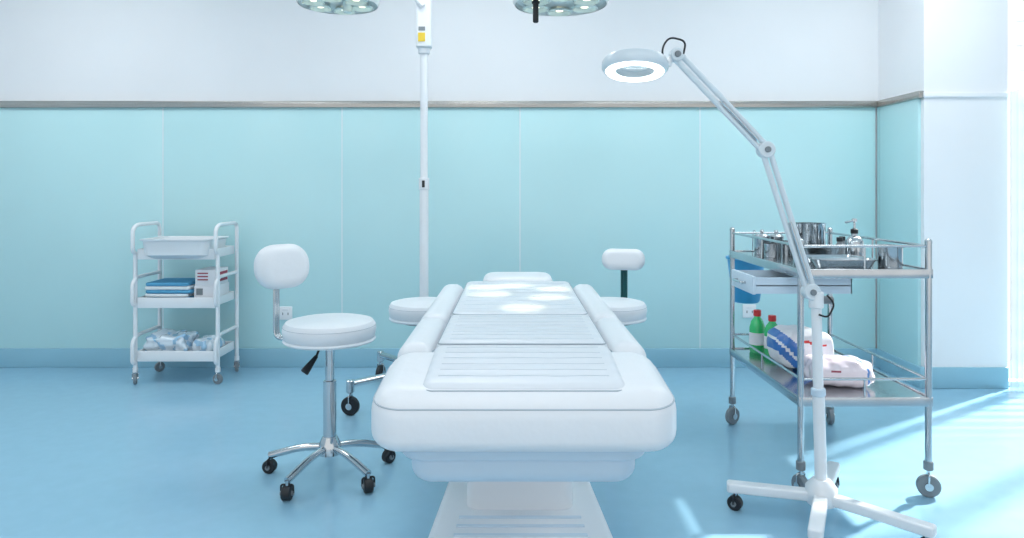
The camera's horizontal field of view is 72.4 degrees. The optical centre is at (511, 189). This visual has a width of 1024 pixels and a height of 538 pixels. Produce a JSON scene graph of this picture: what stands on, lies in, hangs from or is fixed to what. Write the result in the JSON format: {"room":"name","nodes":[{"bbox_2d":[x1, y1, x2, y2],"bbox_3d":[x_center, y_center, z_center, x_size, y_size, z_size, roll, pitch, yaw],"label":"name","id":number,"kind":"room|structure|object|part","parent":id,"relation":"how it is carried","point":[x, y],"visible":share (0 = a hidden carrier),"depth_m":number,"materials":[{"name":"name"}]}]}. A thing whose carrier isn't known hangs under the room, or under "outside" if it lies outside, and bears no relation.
{"room":"operating room","nodes":[
{"label":"operating room","id":0,"kind":"room"},
{"bbox_2d":[296,0,378,14],"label":"light","id":1,"kind":"object","parent":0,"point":[340,7],"depth_m":3.05,"materials":[{"name":"white glass"}]},
{"bbox_3d":[-0.710,-0.790,3.020,0.040,0.050,0.040,0,0,0],"label":"handle","id":2,"kind":"part","parent":1,"relation":"part of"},
{"bbox_2d":[0,0,877,347],"bbox_3d":[-0.902,-0.275,4.821,6.795,2.950,0.150,0,0,0],"label":"wall","id":3,"kind":"structure","parent":0,"point":[547,190],"depth_m":4.75,"materials":[{"name":"teal glass"}]},
{"bbox_3d":[-2.973,0.258,4.756,1.211,1.629,0.021,0,0,0],"label":"glass panel","id":4,"kind":"part","parent":3,"relation":"part of","materials":[{"name":"teal glass"}]},
{"bbox_3d":[-1.759,0.258,4.756,1.212,1.629,0.021,0,0,0],"label":"glass panel","id":5,"kind":"part","parent":3,"relation":"part of","materials":[{"name":"teal glass"}]},
{"bbox_2d":[279,306,291,319],"bbox_3d":[-1.532,0.834,4.739,0.090,0.090,0.015,0,0,0],"label":"wall outlet","id":6,"kind":"object","parent":3,"relation":"attached to","point":[285,312],"visible":0.9,"depth_m":4.74,"materials":[{"name":"white plastic"}]},
{"bbox_2d":[415,0,431,296],"label":"pole","id":7,"kind":"object","parent":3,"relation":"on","point":[423,7],"depth_m":4.03,"materials":[{"name":"white metal"}]},
{"bbox_3d":[-0.549,0.258,4.756,1.205,1.629,0.021,0,0,0],"label":"glass panel","id":8,"kind":"part","parent":3,"relation":"part of","materials":[{"name":"teal glass"}]},
{"bbox_2d":[0,348,876,366],"bbox_3d":[-0.915,1.136,4.750,6.770,0.128,0.033,0,0,0],"label":"baseboard","id":9,"kind":"structure","parent":3,"relation":"attached to","point":[9,357],"depth_m":4.74,"materials":[{"name":"plastic"}]},
{"bbox_2d":[0,101,876,107],"bbox_3d":[-0.917,-0.580,4.747,6.765,0.045,0.041,0,0,0],"label":"trim","id":10,"kind":"structure","parent":3,"relation":"attached to","point":[3,104],"depth_m":4.73,"materials":[{"name":"silver metal"}]},
{"bbox_3d":[0.664,0.258,4.756,1.218,1.629,0.021,0,0,0],"label":"glass panel","id":11,"kind":"part","parent":3,"relation":"part of","materials":[{"name":"teal glass"}]},
{"bbox_2d":[743,304,755,317],"bbox_3d":[1.607,0.820,4.739,0.090,0.090,0.015,0,0,0],"label":"wall outlet","id":12,"kind":"object","parent":3,"relation":"attached to","point":[748,309],"visible":0.91,"depth_m":4.74,"materials":[{"name":"white plastic"}]},
{"bbox_3d":[1.870,0.258,4.756,1.188,1.629,0.021,0,0,0],"label":"glass panel","id":13,"kind":"part","parent":3,"relation":"part of","materials":[{"name":"teal glass"}]},
{"bbox_2d":[0,362,1023,537],"bbox_3d":[0.850,1.250,1.698,10.500,0.100,6.396,0,0,0],"label":"floor","id":14,"kind":"structure","parent":0,"point":[86,452],"depth_m":3.06,"materials":[{"name":"plastic"}]},
{"bbox_2d":[130,221,239,383],"bbox_3d":[-2.072,0.702,4.463,0.570,0.997,0.399,0,0,0],"label":"utility cart","id":15,"kind":"object","parent":14,"relation":"on","point":[159,248],"visible":0.96,"depth_m":4.32,"materials":[{"name":"white plastic"}]},
{"bbox_3d":[-2.330,0.755,4.330,0.025,0.710,0.025,0,0,0],"label":"post","id":16,"kind":"part","parent":15,"relation":"part of","materials":[{"name":"white metal"}]},
{"bbox_2d":[145,278,194,297],"bbox_3d":[-2.143,0.645,4.475,0.295,0.137,0.250,0,0,0],"label":"linens","id":17,"kind":"object","parent":15,"relation":"on","point":[165,287],"visible":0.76,"depth_m":4.35,"materials":[{"name":"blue fabric"}]},
{"bbox_2d":[143,328,198,350],"bbox_3d":[-2.159,0.962,4.450,0.300,0.156,0.223,0,0,0],"label":"bag","id":18,"kind":"object","parent":15,"relation":"on","point":[165,339],"visible":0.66,"depth_m":4.37,"materials":[{"name":"plastic"}]},
{"bbox_2d":[139,236,228,258],"bbox_3d":[-2.070,0.363,4.440,0.444,0.123,0.344,0,0,0],"label":"basin","id":19,"kind":"object","parent":15,"relation":"in","point":[161,247],"depth_m":4.29,"materials":[{"name":"white plastic"}]},
{"bbox_2d":[192,335,224,350],"bbox_3d":[-1.935,0.981,4.446,0.170,0.116,0.194,0,0,9],"label":"bag","id":20,"kind":"object","parent":15,"relation":"on","point":[206,343],"visible":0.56,"depth_m":4.37,"materials":[{"name":"plastic"}]},
{"bbox_2d":[194,267,228,297],"bbox_3d":[-1.917,0.607,4.474,0.135,0.214,0.212,0,0,0],"label":"box","id":21,"kind":"object","parent":15,"relation":"on","point":[205,277],"visible":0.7,"depth_m":4.37,"materials":[{"name":"white cardboard"}]},
{"bbox_2d":[196,289,202,294],"bbox_3d":[-1.950,0.635,4.369,0.040,0.040,0.003,0,0,0],"label":"print","id":22,"kind":"object","parent":21,"relation":"attached to","point":[198,291],"depth_m":4.37,"materials":[{"name":"grey paper"}]},
{"bbox_2d":[220,270,227,280],"bbox_3d":[-1.854,0.550,4.475,0.002,0.060,0.170,0,0,0],"label":"print","id":23,"kind":"object","parent":21,"relation":"on","point":[221,271],"depth_m":4.51},
{"bbox_3d":[-1.820,0.755,4.330,0.025,0.710,0.025,0,0,0],"label":"post","id":24,"kind":"part","parent":15,"relation":"part of","materials":[{"name":"white metal"}]},
{"bbox_2d":[215,245,233,257],"bbox_3d":[-1.836,0.393,4.475,0.008,0.055,0.290,0,0,0],"label":"shelf","id":25,"kind":"object","parent":15,"relation":"on","point":[224,251],"depth_m":4.48,"materials":[{"name":"white plastic"}]},
{"bbox_2d":[220,341,233,356],"bbox_3d":[-1.836,1.022,4.475,0.008,0.055,0.290,0,0,0],"label":"shelf","id":26,"kind":"object","parent":15,"relation":"on","point":[229,347],"depth_m":4.51,"materials":[{"name":"white plastic"}]},
{"bbox_2d":[220,291,233,303],"bbox_3d":[-1.836,0.693,4.475,0.008,0.055,0.290,0,0,0],"label":"shelf","id":27,"kind":"object","parent":15,"relation":"on","point":[229,296],"depth_m":4.51,"materials":[{"name":"white plastic"}]},
{"bbox_2d":[254,244,395,500],"bbox_3d":[-0.799,0.716,2.958,0.570,0.968,0.556,0,0,0],"label":"stool","id":28,"kind":"object","parent":14,"relation":"on","point":[277,266],"visible":0.96,"depth_m":2.92,"materials":[{"name":"white leather"}]},
{"bbox_3d":[-0.910,1.103,2.962,0.247,0.074,0.030,0,0,5],"label":"leg","id":29,"kind":"part","parent":28,"relation":"part of","materials":[{"name":"silver metal"}]},
{"bbox_3d":[-0.824,1.103,2.819,0.030,0.074,0.247,0,0,23],"label":"leg","id":30,"kind":"part","parent":28,"relation":"part of","materials":[{"name":"silver metal"}]},
{"bbox_2d":[282,313,375,346],"bbox_3d":[-0.768,0.586,2.950,0.386,0.089,0.386,0,0,0],"label":"seat cushion","id":31,"kind":"object","parent":28,"relation":"on","point":[325,329],"depth_m":2.82,"materials":[{"name":"white leather"}]},
{"bbox_3d":[-0.660,1.103,2.856,0.247,0.074,0.030,0,0,41],"label":"leg","id":32,"kind":"part","parent":28,"relation":"part of","materials":[{"name":"silver metal"}]},
{"bbox_3d":[-0.646,1.103,3.023,0.247,0.074,0.030,0,0,-31],"label":"leg","id":33,"kind":"part","parent":28,"relation":"part of","materials":[{"name":"silver metal"}]},
{"bbox_2d":[341,350,396,415],"label":"base","id":34,"kind":"object","parent":14,"relation":"on","point":[350,404],"depth_m":3.75,"materials":[{"name":"silver metal"}]},
{"bbox_3d":[-0.862,1.046,3.732,0.044,0.067,0.044,0,0,0],"label":"leg","id":35,"kind":"part","parent":34,"relation":"part of","materials":[{"name":"silver metal"}]},
{"bbox_3d":[-0.827,1.046,4.403,0.044,0.067,0.044,0,0,0],"label":"leg","id":36,"kind":"part","parent":34,"relation":"part of","materials":[{"name":"silver metal"}]},
{"bbox_2d":[388,297,435,325],"bbox_3d":[-0.433,0.875,3.487,0.437,0.649,0.435,0,0,0],"label":"stool","id":37,"kind":"object","parent":14,"relation":"on","point":[406,311],"visible":0.15,"depth_m":3.37,"materials":[{"name":"white plastic"}]},
{"bbox_2d":[371,272,675,537],"bbox_3d":[0.028,0.806,2.575,0.720,0.787,1.995,0,0,0],"label":"bed","id":38,"kind":"object","parent":14,"relation":"on","point":[519,392],"visible":1,"depth_m":1.70,"materials":[{"name":"white leather"}]},
{"bbox_2d":[601,249,646,325],"bbox_3d":[0.511,0.755,3.513,0.435,0.891,0.449,0,0,0],"label":"stool","id":39,"kind":"object","parent":14,"relation":"on","point":[629,311],"visible":0.3,"depth_m":3.63,"materials":[{"name":"white plastic"}]},
{"bbox_2d":[601,297,646,321],"bbox_3d":[0.498,0.596,3.500,0.350,0.089,0.350,0,0,0],"label":"seat cushion","id":40,"kind":"object","parent":39,"relation":"on","point":[625,309],"depth_m":3.37,"materials":[{"name":"white leather"}]},
{"bbox_2d":[602,37,936,537],"bbox_3d":[0.853,0.335,2.544,1.077,1.729,0.586,0,0,0],"label":"floor lamp","id":41,"kind":"object","parent":14,"relation":"on","point":[820,491],"visible":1,"depth_m":2.51,"materials":[{"name":"white metal"}]},
{"bbox_3d":[0.575,-0.472,2.450,0.048,0.048,0.044,0,0,0],"label":"wrist plate","id":42,"kind":"part","parent":41,"relation":"part of","materials":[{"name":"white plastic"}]},
{"bbox_3d":[0.913,-0.145,2.520,0.060,0.060,0.044,0,0,0],"label":"elbow plate","id":43,"kind":"part","parent":41,"relation":"part of","materials":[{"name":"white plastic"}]},
{"bbox_3d":[0.968,1.114,2.593,0.330,0.036,0.048,0,0,15],"label":"leg","id":44,"kind":"part","parent":41,"relation":"part of","materials":[{"name":"white metal"}]},
{"bbox_3d":[1.088,0.370,2.550,0.060,0.060,0.044,0,0,0],"label":"shoulder plate","id":45,"kind":"part","parent":41,"relation":"part of","materials":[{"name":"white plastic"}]},
{"bbox_3d":[1.052,1.114,2.403,0.048,0.036,0.330,0,0,27],"label":"leg","id":46,"kind":"part","parent":41,"relation":"part of","materials":[{"name":"white metal"}]},
{"bbox_3d":[1.148,0.400,2.550,0.040,0.030,0.030,0,0,0],"label":"clamp knob","id":47,"kind":"part","parent":41,"relation":"part of","materials":[{"name":"grey plastic"}]},
{"bbox_3d":[1.214,1.114,2.690,0.048,0.036,0.330,0,0,32],"label":"leg","id":48,"kind":"part","parent":41,"relation":"part of","materials":[{"name":"white metal"}]},
{"bbox_3d":[1.253,1.114,2.415,0.048,0.036,0.370,0,0,-43],"label":"leg","id":49,"kind":"part","parent":41,"relation":"part of","materials":[{"name":"white metal"}]},
{"bbox_2d":[725,227,941,497],"bbox_3d":[1.296,0.695,3.163,0.756,1.010,0.943,0,0,0],"label":"trolley","id":50,"kind":"object","parent":14,"relation":"on","point":[782,277],"visible":0.84,"depth_m":2.80,"materials":[{"name":"silver metal"}]},
{"bbox_3d":[1.130,0.635,3.590,0.025,0.870,0.025,0,0,0],"label":"post","id":51,"kind":"part","parent":50,"relation":"part of","materials":[{"name":"silver metal"}]},
{"bbox_3d":[0.949,0.380,2.930,0.028,0.010,0.110,0,0,0],"label":"drawer handle","id":52,"kind":"part","parent":50,"relation":"part of","materials":[{"name":"silver metal"}]},
{"bbox_3d":[0.968,0.382,2.930,0.014,0.072,0.270,0,0,0],"label":"drawer","id":53,"kind":"part","parent":50,"relation":"part of","materials":[{"name":"blue plastic"}]},
{"bbox_2d":[726,230,763,303],"bbox_3d":[1.245,0.400,3.725,0.208,0.390,0.208,0,0,45],"label":"waste bin","id":54,"kind":"object","parent":50,"relation":"hanging from","point":[741,296],"visible":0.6,"depth_m":3.66,"materials":[{"name":"plastic"}]},
{"bbox_2d":[749,309,764,352],"bbox_3d":[1.235,0.709,3.525,0.077,0.211,0.077,0,0,0],"label":"bottle","id":55,"kind":"object","parent":50,"relation":"on","point":[757,327],"visible":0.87,"depth_m":3.50,"materials":[{"name":"plastic"}]},
{"bbox_3d":[1.130,0.220,3.165,0.011,0.011,0.850,0,0,0],"label":"shelf rail","id":56,"kind":"part","parent":50,"relation":"part of","materials":[{"name":"silver metal"}]},
{"bbox_2d":[754,229,769,253],"bbox_3d":[1.235,0.255,3.460,0.076,0.120,0.076,0,0,0],"label":"jar","id":57,"kind":"object","parent":50,"relation":"on","point":[757,242],"visible":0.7,"depth_m":3.43,"materials":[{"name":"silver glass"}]},
{"bbox_3d":[1.235,0.226,3.460,0.076,0.024,0.076,0,0,0],"label":"lid","id":58,"kind":"part","parent":57,"relation":"part of","materials":[{"name":"silver metal"}]},
{"bbox_3d":[1.130,0.740,3.165,0.011,0.011,0.850,0,0,0],"label":"shelf rail","id":59,"kind":"part","parent":50,"relation":"part of","materials":[{"name":"silver metal"}]},
{"bbox_3d":[1.167,0.383,3.058,0.385,0.065,0.004,0,0,0],"label":"drawer","id":60,"kind":"part","parent":50,"relation":"part of","materials":[{"name":"blue plastic"}]},
{"bbox_2d":[764,315,776,356],"bbox_3d":[1.277,0.715,3.435,0.077,0.201,0.077,0,0,0],"label":"bottle","id":61,"kind":"object","parent":50,"relation":"on","point":[771,318],"visible":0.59,"depth_m":3.42,"materials":[{"name":"plastic"}]},
{"bbox_2d":[764,243,778,256],"bbox_3d":[1.235,0.285,3.330,0.070,0.060,0.070,0,0,0],"label":"steel cup","id":62,"kind":"object","parent":50,"relation":"on","point":[770,249],"visible":1,"depth_m":3.30,"materials":[{"name":"silver metal"}]},
{"bbox_2d":[769,230,783,253],"bbox_3d":[1.320,0.258,3.500,0.076,0.115,0.076,0,0,0],"label":"jar","id":63,"kind":"object","parent":50,"relation":"on","point":[775,236],"visible":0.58,"depth_m":3.47,"materials":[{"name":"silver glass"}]},
{"bbox_3d":[1.320,0.231,3.500,0.076,0.024,0.076,0,0,0],"label":"lid","id":64,"kind":"part","parent":63,"relation":"part of","materials":[{"name":"silver metal"}]},
{"bbox_3d":[1.380,0.220,3.590,0.500,0.011,0.011,0,0,0],"label":"shelf rail","id":65,"kind":"part","parent":50,"relation":"part of","materials":[{"name":"silver metal"}]},
{"bbox_2d":[780,240,791,255],"bbox_3d":[1.325,0.280,3.380,0.062,0.070,0.062,0,0,0],"label":"steel cup","id":66,"kind":"object","parent":50,"relation":"on","point":[785,250],"visible":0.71,"depth_m":3.36,"materials":[{"name":"silver metal"}]},
{"bbox_2d":[767,325,833,367],"bbox_3d":[1.324,0.720,3.231,0.278,0.184,0.240,0,0,0],"label":"package","id":67,"kind":"object","parent":50,"relation":"on","point":[781,339],"visible":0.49,"depth_m":3.14,"materials":[{"name":"white plastic"}]},
{"bbox_3d":[1.130,0.635,2.740,0.025,0.870,0.025,0,0,0],"label":"post","id":68,"kind":"part","parent":50,"relation":"part of","materials":[{"name":"silver metal"}]},
{"bbox_3d":[1.167,0.383,2.802,0.385,0.065,0.004,0,0,0],"label":"drawer","id":69,"kind":"part","parent":50,"relation":"part of","materials":[{"name":"blue plastic"}]},
{"bbox_2d":[796,222,825,244],"bbox_3d":[1.445,0.237,3.400,0.148,0.155,0.148,0,0,0],"label":"steel canister","id":70,"kind":"object","parent":50,"relation":"on","point":[812,233],"visible":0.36,"depth_m":3.34,"materials":[{"name":"silver metal"}]},
{"bbox_2d":[804,248,840,253],"bbox_3d":[1.405,0.286,3.205,0.206,0.057,0.126,0,0,0],"label":"dish","id":71,"kind":"object","parent":50,"relation":"on","point":[807,250],"visible":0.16,"depth_m":3.16,"materials":[{"name":"silver metal"}]},
{"bbox_3d":[1.630,0.635,3.590,0.025,0.870,0.025,0,0,0],"label":"post","id":72,"kind":"part","parent":50,"relation":"part of","materials":[{"name":"silver metal"}]},
{"bbox_2d":[806,254,861,264],"bbox_3d":[1.365,0.300,3.015,0.266,0.030,0.186,0,0,0],"label":"tray","id":73,"kind":"object","parent":50,"relation":"on","point":[810,262],"visible":0.14,"depth_m":3.09,"materials":[{"name":"silver metal"}]},
{"bbox_2d":[804,354,874,387],"bbox_3d":[1.376,0.757,2.960,0.266,0.114,0.222,0,0,0],"label":"package","id":74,"kind":"object","parent":50,"relation":"on","point":[834,366],"visible":0.69,"depth_m":2.88},
{"bbox_2d":[836,237,844,253],"bbox_3d":[1.545,0.269,3.300,0.048,0.093,0.048,0,0,0],"label":"glass bottle","id":75,"kind":"object","parent":50,"relation":"on","point":[839,240],"visible":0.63,"depth_m":3.29,"materials":[{"name":"clear glass"}]},
{"bbox_2d":[809,257,877,268],"bbox_3d":[1.345,0.296,2.845,0.266,0.037,0.126,0,0,0],"label":"dish","id":76,"kind":"object","parent":50,"relation":"on","point":[819,262],"visible":0.97,"depth_m":2.81,"materials":[{"name":"silver metal"}]},
{"bbox_2d":[845,218,863,256],"bbox_3d":[1.562,0.223,3.201,0.082,0.185,0.076,0,0,18],"label":"pump bottle","id":77,"kind":"object","parent":50,"relation":"on","point":[854,239],"visible":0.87,"depth_m":3.18,"materials":[{"name":"clear glass"}]},
{"bbox_3d":[1.380,0.220,2.740,0.500,0.011,0.011,0,0,0],"label":"shelf rail","id":78,"kind":"part","parent":50,"relation":"part of","materials":[{"name":"silver metal"}]},
{"bbox_3d":[1.380,0.740,2.740,0.500,0.011,0.011,0,0,0],"label":"shelf rail","id":79,"kind":"part","parent":50,"relation":"part of","materials":[{"name":"silver metal"}]},
{"bbox_3d":[1.630,0.220,3.165,0.011,0.011,0.850,0,0,0],"label":"shelf rail","id":80,"kind":"part","parent":50,"relation":"part of","materials":[{"name":"silver metal"}]},
{"bbox_3d":[1.630,0.740,3.165,0.011,0.011,0.850,0,0,0],"label":"shelf rail","id":81,"kind":"part","parent":50,"relation":"part of","materials":[{"name":"silver metal"}]},
{"bbox_2d":[877,244,902,267],"bbox_3d":[1.545,0.270,2.860,0.095,0.090,0.095,0,0,0],"label":"steel cup","id":82,"kind":"object","parent":50,"relation":"on","point":[887,257],"visible":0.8,"depth_m":2.82,"materials":[{"name":"silver metal"}]},
{"bbox_3d":[1.630,0.635,2.740,0.025,0.870,0.025,0,0,0],"label":"post","id":83,"kind":"part","parent":50,"relation":"part of","materials":[{"name":"silver metal"}]},
{"bbox_2d":[1009,379,1023,385],"bbox_3d":[4.290,1.185,4.310,2.520,0.030,0.060,0,0,0],"label":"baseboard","id":84,"kind":"structure","parent":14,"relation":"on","point":[1012,382],"depth_m":4.28,"materials":[{"name":"paint"}]},
{"bbox_2d":[513,0,608,22],"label":"light","id":85,"kind":"object","parent":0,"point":[535,7],"depth_m":3.08,"materials":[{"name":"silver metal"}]},
{"bbox_3d":[0.100,-0.762,2.950,0.024,0.115,0.024,0,0,0],"label":"steering handle","id":86,"kind":"part","parent":85,"relation":"part of","materials":[{"name":"black plastic"}]},
{"bbox_2d":[878,0,1006,366],"bbox_3d":[2.737,-0.275,4.568,0.525,2.950,0.656,0,0,0],"label":"pillar","id":87,"kind":"structure","parent":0,"point":[943,160],"depth_m":4.24,"materials":[{"name":"white paint"}]},
{"bbox_2d":[877,107,879,348],"bbox_3d":[2.486,0.258,4.732,0.021,1.629,0.025,0,0,0],"label":"strip","id":88,"kind":"object","parent":87,"relation":"attached to","point":[879,107],"visible":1,"depth_m":4.73,"materials":[{"name":"grey metal"}]},
{"bbox_2d":[876,348,921,387],"bbox_3d":[2.481,1.136,4.493,0.031,0.128,0.506,0,0,0],"label":"baseboard","id":89,"kind":"structure","parent":87,"relation":"attached to","point":[894,370],"depth_m":4.49,"materials":[{"name":"plastic"}]},
{"bbox_3d":[2.486,0.258,4.493,0.021,1.629,0.446,0,0,0],"label":"glass panel","id":90,"kind":"part","parent":87,"relation":"part of","materials":[{"name":"teal glass"}]},
{"bbox_2d":[877,91,923,107],"bbox_3d":[2.481,-0.580,4.493,0.031,0.045,0.506,0,0,0],"label":"trim","id":91,"kind":"structure","parent":87,"relation":"attached to","point":[918,94],"depth_m":4.44,"materials":[{"name":"silver metal"}]},
{"bbox_2d":[919,367,1008,388],"bbox_3d":[2.732,1.136,4.234,0.535,0.128,0.015,0,0,0],"label":"baseboard","id":92,"kind":"structure","parent":87,"relation":"attached to","point":[942,377],"depth_m":4.23,"materials":[{"name":"plastic"}]},
{"bbox_2d":[923,92,1007,96],"bbox_3d":[2.745,-0.577,4.234,0.510,0.030,0.013,0,0,0],"label":"trim","id":93,"kind":"structure","parent":87,"relation":"attached to","point":[925,94],"depth_m":4.23,"materials":[{"name":"paint"}]},
{"bbox_2d":[1007,0,1007,366],"bbox_3d":[3.015,-0.150,4.310,0.030,2.700,0.060,0,0,0],"label":"frame","id":94,"kind":"object","parent":87,"relation":"attached to","point":[1007,0],"visible":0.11,"depth_m":4.28,"materials":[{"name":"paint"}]},
{"bbox_2d":[1015,21,1023,368],"bbox_3d":[4.275,-0.160,4.239,2.450,2.560,0.022,0,0,0],"label":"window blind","id":95,"kind":"object","parent":87,"relation":"attached to","point":[1015,21],"visible":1,"depth_m":4.23,"materials":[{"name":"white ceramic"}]}
]}

